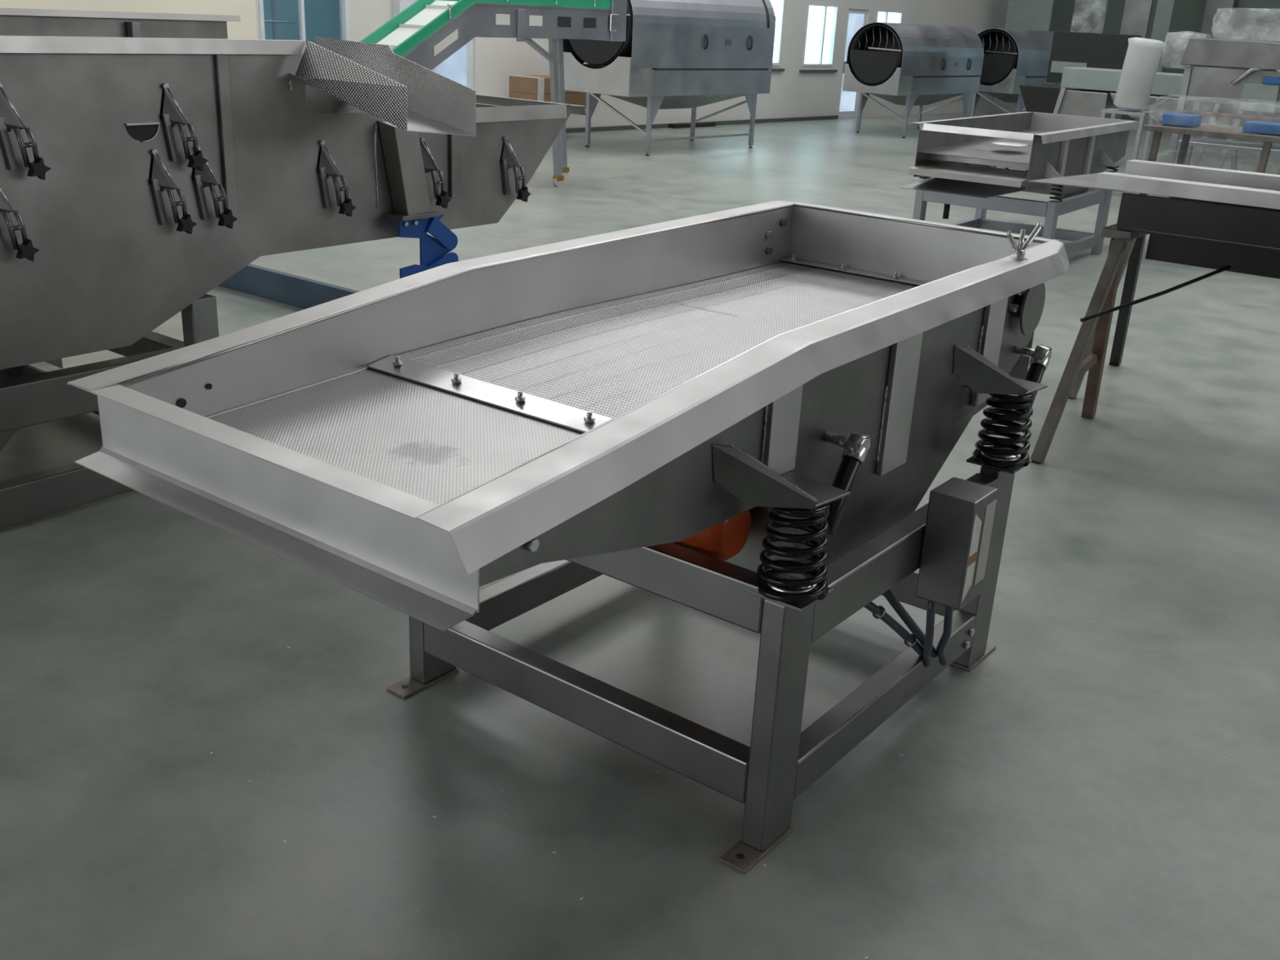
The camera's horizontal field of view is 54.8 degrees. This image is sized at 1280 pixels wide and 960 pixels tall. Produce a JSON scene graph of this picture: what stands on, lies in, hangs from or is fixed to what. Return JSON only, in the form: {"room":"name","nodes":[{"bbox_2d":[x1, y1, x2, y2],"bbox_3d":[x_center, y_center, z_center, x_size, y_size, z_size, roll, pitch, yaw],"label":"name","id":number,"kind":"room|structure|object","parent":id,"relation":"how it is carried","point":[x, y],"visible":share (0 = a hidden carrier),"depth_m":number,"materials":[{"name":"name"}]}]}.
{"room":"factory floor","nodes":[
{"label":"factory floor","id":0,"kind":"room"},
{"bbox_2d":[262,0,340,45],"bbox_3d":[-5.665,-6.336,16.341,0.100,3.000,7.000,18,25,34],"label":"wall","id":1,"kind":"structure","parent":0,"point":[322,17],"depth_m":17.51,"materials":[{"name":"blue glass"}]},
{"bbox_2d":[0,0,1008,128],"bbox_3d":[-2.256,-7.330,14.901,0.170,6.200,33.582,20,27,38],"label":"wall","id":2,"kind":"structure","parent":0,"point":[793,93],"depth_m":19.99,"materials":[{"name":"beige paint"}]},
{"bbox_2d":[258,0,350,40],"bbox_3d":[-3.780,-5.540,13.793,0.112,1.500,1.173,20,27,38],"label":"window","id":3,"kind":"structure","parent":2,"relation":"in","point":[344,4],"depth_m":13.96,"materials":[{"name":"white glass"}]},
{"bbox_2d":[392,0,413,17],"bbox_3d":[-2.755,-7.080,14.179,0.140,6.200,0.200,20,27,38],"label":"window","id":4,"kind":"structure","parent":2,"relation":"attached to","point":[398,6],"depth_m":14.66,"materials":[{"name":"white glass"}]},
{"bbox_2d":[432,0,472,88],"bbox_3d":[-2.385,-5.412,15.588,0.055,2.080,0.702,20,27,38],"label":"door","id":5,"kind":"structure","parent":2,"relation":"in","point":[458,67],"depth_m":15.72,"materials":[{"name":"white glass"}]},
{"bbox_2d":[565,115,838,133],"bbox_3d":[-4.963,-3.504,13.126,0.014,0.060,25.663,20,27,38],"label":"baseboard","id":6,"kind":"structure","parent":2,"relation":"attached to","point":[820,117],"depth_m":19.84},
{"bbox_2d":[768,68,784,71],"bbox_3d":[1.767,-6.637,19.984,0.050,0.040,1.905,20,27,38],"label":"trim","id":7,"kind":"structure","parent":2,"relation":"attached to","point":[771,69],"depth_m":20.49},
{"bbox_2d":[769,0,786,66],"bbox_3d":[1.722,-7.309,19.746,0.112,1.300,1.824,20,27,38],"label":"window","id":8,"kind":"structure","parent":2,"relation":"in","point":[779,6],"depth_m":20.37,"materials":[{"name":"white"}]},
{"bbox_2d":[799,69,837,72],"bbox_3d":[3.098,-7.091,21.413,0.050,0.040,1.103,20,27,38],"label":"trim","id":9,"kind":"structure","parent":2,"relation":"attached to","point":[800,70],"depth_m":21.38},
{"bbox_2d":[802,3,839,66],"bbox_3d":[3.064,-7.650,21.238,0.112,1.005,0.932,20,27,38],"label":"window","id":10,"kind":"structure","parent":2,"relation":"in","point":[821,21],"depth_m":21.29,"materials":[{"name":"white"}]},
{"bbox_2d":[838,8,867,118],"bbox_3d":[3.794,-7.484,22.229,0.109,1.860,0.684,18,25,34],"label":"door","id":11,"kind":"structure","parent":2,"relation":"in","point":[848,101],"depth_m":22.13,"materials":[{"name":"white glass"}]},
{"bbox_2d":[875,9,902,23],"bbox_3d":[4.533,-8.485,22.666,0.112,0.250,0.892,20,27,38],"label":"window","id":12,"kind":"structure","parent":2,"relation":"in","point":[882,15],"depth_m":22.73,"materials":[{"name":"white glass"}]},
{"bbox_2d":[0,111,1279,959],"bbox_3d":[4.780,-2.196,11.236,23.000,0.120,34.000,18,25,34],"label":"floor","id":13,"kind":"structure","parent":0,"point":[131,655],"depth_m":3.05,"materials":[{"name":"grey concrete"}]},
{"bbox_2d":[218,263,359,309],"bbox_3d":[-1.673,-0.980,6.769,2.600,0.166,0.042,18,25,34],"label":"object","id":14,"kind":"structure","parent":13,"relation":"on","point":[290,289],"depth_m":6.98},
{"bbox_2d":[0,8,586,528],"bbox_3d":[-2.143,-0.888,4.529,1.642,1.541,4.234,18,25,34],"label":"machine","id":15,"kind":"object","parent":13,"relation":"on","point":[147,160],"visible":0.86,"depth_m":4.11,"materials":[{"name":"silver metal"}]},
{"bbox_2d":[288,36,475,136],"bbox_3d":[-1.030,-1.409,4.406,0.861,0.290,0.388,18,25,34],"label":"chute","id":16,"kind":"object","parent":15,"relation":"attached to","point":[371,78],"visible":0.92,"depth_m":4.34,"materials":[{"name":"silver metal"}]},
{"bbox_2d":[360,0,626,186],"bbox_3d":[-1.836,-3.346,10.755,0.560,1.838,4.780,18,25,34],"label":"conveyor","id":17,"kind":"object","parent":13,"relation":"on","point":[425,33],"visible":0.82,"depth_m":10.96,"materials":[{"name":"silver metal"}]},
{"bbox_2d":[66,200,1069,874],"bbox_3d":[0.117,0.014,2.954,1.242,1.188,2.424,18,25,34],"label":"screen","id":18,"kind":"object","parent":13,"relation":"on","point":[744,417],"visible":1,"depth_m":2.59,"materials":[{"name":"silver metal"}]},
{"bbox_2d":[765,570,817,594],"bbox_3d":[0.300,0.205,2.444,0.104,0.023,0.104,18,25,34],"label":"cup","id":19,"kind":"object","parent":18,"relation":"on","point":[775,588],"depth_m":2.41,"materials":[{"name":"metal"}]},
{"bbox_2d":[980,445,1022,461],"bbox_3d":[0.947,-0.064,3.239,0.104,0.023,0.104,18,25,34],"label":"cup","id":20,"kind":"object","parent":18,"relation":"on","point":[986,455],"depth_m":3.20,"materials":[{"name":"metal"}]},
{"bbox_2d":[563,0,775,155],"bbox_3d":[0.452,-5.307,15.748,1.192,2.078,3.020,20,26,37],"label":"washer","id":21,"kind":"object","parent":13,"relation":"on","point":[674,54],"visible":0.89,"depth_m":15.10,"materials":[{"name":"silver metal"}]},
{"bbox_2d":[668,121,715,128],"bbox_3d":[0.819,-5.518,19.195,0.120,0.060,1.002,20,27,38],"label":"baseboard","id":22,"kind":"structure","parent":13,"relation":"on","point":[687,125],"depth_m":19.06,"materials":[{"name":"black rubber"}]},
{"bbox_2d":[842,22,983,137],"bbox_3d":[4.456,-6.419,19.800,1.012,1.659,2.870,19,26,37],"label":"washer","id":23,"kind":"object","parent":13,"relation":"on","point":[908,65],"visible":0.92,"depth_m":19.04,"materials":[{"name":"silver metal"}]},
{"bbox_2d":[970,28,1061,116],"bbox_3d":[6.837,-7.119,21.958,1.012,1.659,2.870,19,26,37],"label":"washer","id":24,"kind":"object","parent":13,"relation":"on","point":[1012,58],"visible":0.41,"depth_m":20.97,"materials":[{"name":"silver metal"}]},
{"bbox_2d":[900,111,1139,256],"bbox_3d":[2.951,-2.254,9.565,1.089,1.002,2.540,17,25,32],"label":"screen","id":25,"kind":"object","parent":13,"relation":"on","point":[957,160],"visible":0.73,"depth_m":9.04,"materials":[{"name":"silver metal"}]},
{"bbox_2d":[908,160,1027,187],"bbox_3d":[2.359,-2.161,8.705,0.817,0.072,0.402,17,25,32],"label":"tray","id":26,"kind":"object","parent":25,"relation":"on","point":[1006,176],"depth_m":8.68,"materials":[{"name":"silver metal"}]},
{"bbox_2d":[990,0,1054,115],"bbox_3d":[7.669,-8.865,24.493,0.900,3.200,0.300,18,25,34],"label":"panel","id":27,"kind":"object","parent":13,"relation":"on","point":[1028,15],"visible":0.44,"depth_m":24.38,"materials":[{"name":"silver metal"}]},
{"bbox_2d":[1019,84,1135,120],"bbox_3d":[6.056,-4.900,17.015,1.492,0.950,0.997,18,25,34],"label":"hopper","id":28,"kind":"object","parent":13,"relation":"on","point":[1038,98],"visible":0.18,"depth_m":16.80,"materials":[{"name":"grey metal"}]},
{"bbox_2d":[1071,0,1102,26],"bbox_3d":[8.534,-8.499,23.645,0.600,3.200,0.300,18,25,34],"label":"panel","id":29,"kind":"object","parent":13,"relation":"on","point":[1096,5],"visible":0.07,"depth_m":23.51,"materials":[{"name":"white plastic"}]},
{"bbox_2d":[1046,31,1141,84],"bbox_3d":[7.069,-6.169,19.488,1.200,1.660,0.510,18,25,34],"label":"machine","id":30,"kind":"object","parent":13,"relation":"on","point":[1068,49],"visible":0.57,"depth_m":19.13,"materials":[{"name":"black metal"}]},
{"bbox_2d":[1100,108,1156,194],"bbox_3d":[5.133,-3.470,13.184,0.460,0.910,0.400,18,25,34],"label":"stand","id":31,"kind":"object","parent":13,"relation":"on","point":[1142,114],"visible":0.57,"depth_m":12.95,"materials":[{"name":"silver metal"}]},
{"bbox_2d":[1113,37,1166,111],"bbox_3d":[5.206,-4.229,12.871,0.375,0.718,0.410,-16,28,-41],"label":"roll","id":32,"kind":"object","parent":31,"relation":"on","point":[1143,55],"visible":0.98,"depth_m":12.76,"materials":[{"name":"plastic"}]},
{"bbox_2d":[1030,223,1231,463],"bbox_3d":[2.342,-0.709,5.580,0.696,0.913,1.933,12,23,23],"label":"sawhorse","id":33,"kind":"object","parent":13,"relation":"on","point":[1088,352],"visible":0.76,"depth_m":5.13,"materials":[{"name":"brown wood"}]},
{"bbox_2d":[1027,173,1279,279],"bbox_3d":[3.095,-0.853,4.711,3.100,0.282,0.752,18,25,34],"label":"trough","id":34,"kind":"object","parent":33,"relation":"on","point":[1209,234],"visible":0.73,"depth_m":4.94,"materials":[{"name":"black metal"}]},
{"bbox_2d":[1095,171,1279,209],"bbox_3d":[2.967,-0.899,4.338,2.700,0.056,0.103,18,25,34],"label":"metal tray","id":35,"kind":"object","parent":34,"relation":"on","point":[1245,196],"visible":1,"depth_m":4.85,"materials":[{"name":"silver metal"}]},
{"bbox_2d":[1124,159,1279,191],"bbox_3d":[3.307,-1.096,4.901,2.700,0.056,0.103,18,25,34],"label":"channel","id":36,"kind":"object","parent":34,"relation":"on","point":[1148,168],"visible":1,"depth_m":5.43,"materials":[{"name":"silver metal"}]},
{"bbox_2d":[1119,0,1153,38],"bbox_3d":[9.454,-8.475,23.704,0.500,3.200,0.300,18,25,34],"label":"panel","id":37,"kind":"object","parent":13,"relation":"on","point":[1136,15],"visible":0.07,"depth_m":23.53,"materials":[{"name":"silver metal"}]},
{"bbox_2d":[1133,0,1175,127],"bbox_3d":[9.850,-8.349,23.425,0.300,3.200,0.300,18,25,34],"label":"panel","id":38,"kind":"object","parent":13,"relation":"on","point":[1165,8],"visible":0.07,"depth_m":23.29,"materials":[{"name":"silver metal"}]},
{"bbox_2d":[1053,66,1262,186],"bbox_3d":[5.753,-3.892,13.862,2.359,1.284,0.650,19,26,36],"label":"machine","id":39,"kind":"object","parent":13,"relation":"on","point":[1095,91],"visible":0.36,"depth_m":13.77,"materials":[{"name":"silver metal"}]},
{"bbox_2d":[1139,123,1279,198],"bbox_3d":[4.870,-2.199,9.679,1.720,1.001,0.900,19,26,36],"label":"work table","id":40,"kind":"object","parent":13,"relation":"on","point":[1204,129],"visible":0.39,"depth_m":9.54,"materials":[{"name":"brown wood"}]},
{"bbox_2d":[1161,112,1202,127],"bbox_3d":[4.293,-2.854,9.783,0.240,0.086,0.240,18,25,34],"label":"plastic crate","id":41,"kind":"object","parent":40,"relation":"on","point":[1188,120],"visible":1,"depth_m":9.70,"materials":[{"name":"blue plastic"}]},
{"bbox_2d":[1242,120,1279,135],"bbox_3d":[4.794,-2.681,9.407,0.320,0.076,0.280,18,25,34],"label":"plastic crate","id":42,"kind":"object","parent":40,"relation":"on","point":[1251,126],"visible":1,"depth_m":9.32,"materials":[{"name":"blue plastic"}]},
{"bbox_2d":[1160,8,1279,197],"bbox_3d":[5.918,-3.284,11.335,2.326,1.950,0.979,18,25,34],"label":"machine","id":43,"kind":"object","parent":13,"relation":"on","point":[1246,73],"visible":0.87,"depth_m":11.36,"materials":[{"name":"silver metal"}]},
{"bbox_2d":[1177,137,1279,154],"bbox_3d":[5.886,-3.122,11.622,1.550,0.040,0.600,18,25,34],"label":"shelf","id":44,"kind":"object","parent":43,"relation":"attached to","point":[1194,141],"depth_m":11.65,"materials":[{"name":"silver metal"}]},
{"bbox_2d":[1180,37,1279,70],"bbox_3d":[5.881,-3.851,11.313,1.576,0.299,0.700,18,25,34],"label":"hood","id":45,"kind":"object","parent":43,"relation":"attached to","point":[1201,54],"depth_m":11.25,"materials":[{"name":"silver metal"}]},
{"bbox_3d":[-1.179,-4.743,16.427,0.560,0.390,1.120,18,25,34],"label":"stand","id":46,"kind":"object","parent":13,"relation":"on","visible":0},
{"bbox_2d":[509,91,586,108],"bbox_3d":[-1.201,-5.005,16.276,0.486,0.201,1.020,18,25,34],"label":"cardboard box","id":47,"kind":"object","parent":46,"relation":"on","point":[577,99],"visible":0.23,"depth_m":15.99,"materials":[{"name":"brown cardboard"}]},
{"bbox_2d":[509,75,586,94],"bbox_3d":[-1.192,-5.192,16.205,0.486,0.200,1.020,18,25,34],"label":"cardboard box","id":48,"kind":"object","parent":47,"relation":"on","point":[529,84],"visible":0.57,"depth_m":15.82,"materials":[{"name":"brown cardboard"}]},
{"bbox_2d":[1049,0,1279,126],"bbox_3d":[15.736,-8.915,21.472,20.500,6.200,0.150,18,25,34],"label":"wall","id":49,"kind":"structure","parent":0,"point":[1188,15],"depth_m":25.16,"materials":[{"name":"grey paint"}]},
{"bbox_2d":[1200,0,1239,124],"bbox_3d":[11.537,-10.131,24.113,0.500,6.200,0.400,18,25,34],"label":"trim","id":50,"kind":"structure","parent":49,"relation":"attached to","point":[1224,11],"depth_m":24.37,"materials":[{"name":"silver metal"}]},
{"bbox_2d":[1255,20,1279,23],"bbox_3d":[14.539,-7.990,22.614,6.200,2.550,0.070,18,25,34],"label":"trim","id":51,"kind":"structure","parent":49,"relation":"attached to","point":[1256,21],"depth_m":24.10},
{"bbox_3d":[-4.591,-4.546,16.073,2.800,0.050,7.000,18,25,34],"label":"floor","id":52,"kind":"structure","parent":0,"visible":0},
{"bbox_2d":[264,0,294,39],"bbox_3d":[-4.394,-4.881,14.232,0.400,1.900,0.790,18,25,34],"label":"shelf","id":53,"kind":"object","parent":52,"relation":"on","point":[273,21],"visible":0.13,"depth_m":14.42,"materials":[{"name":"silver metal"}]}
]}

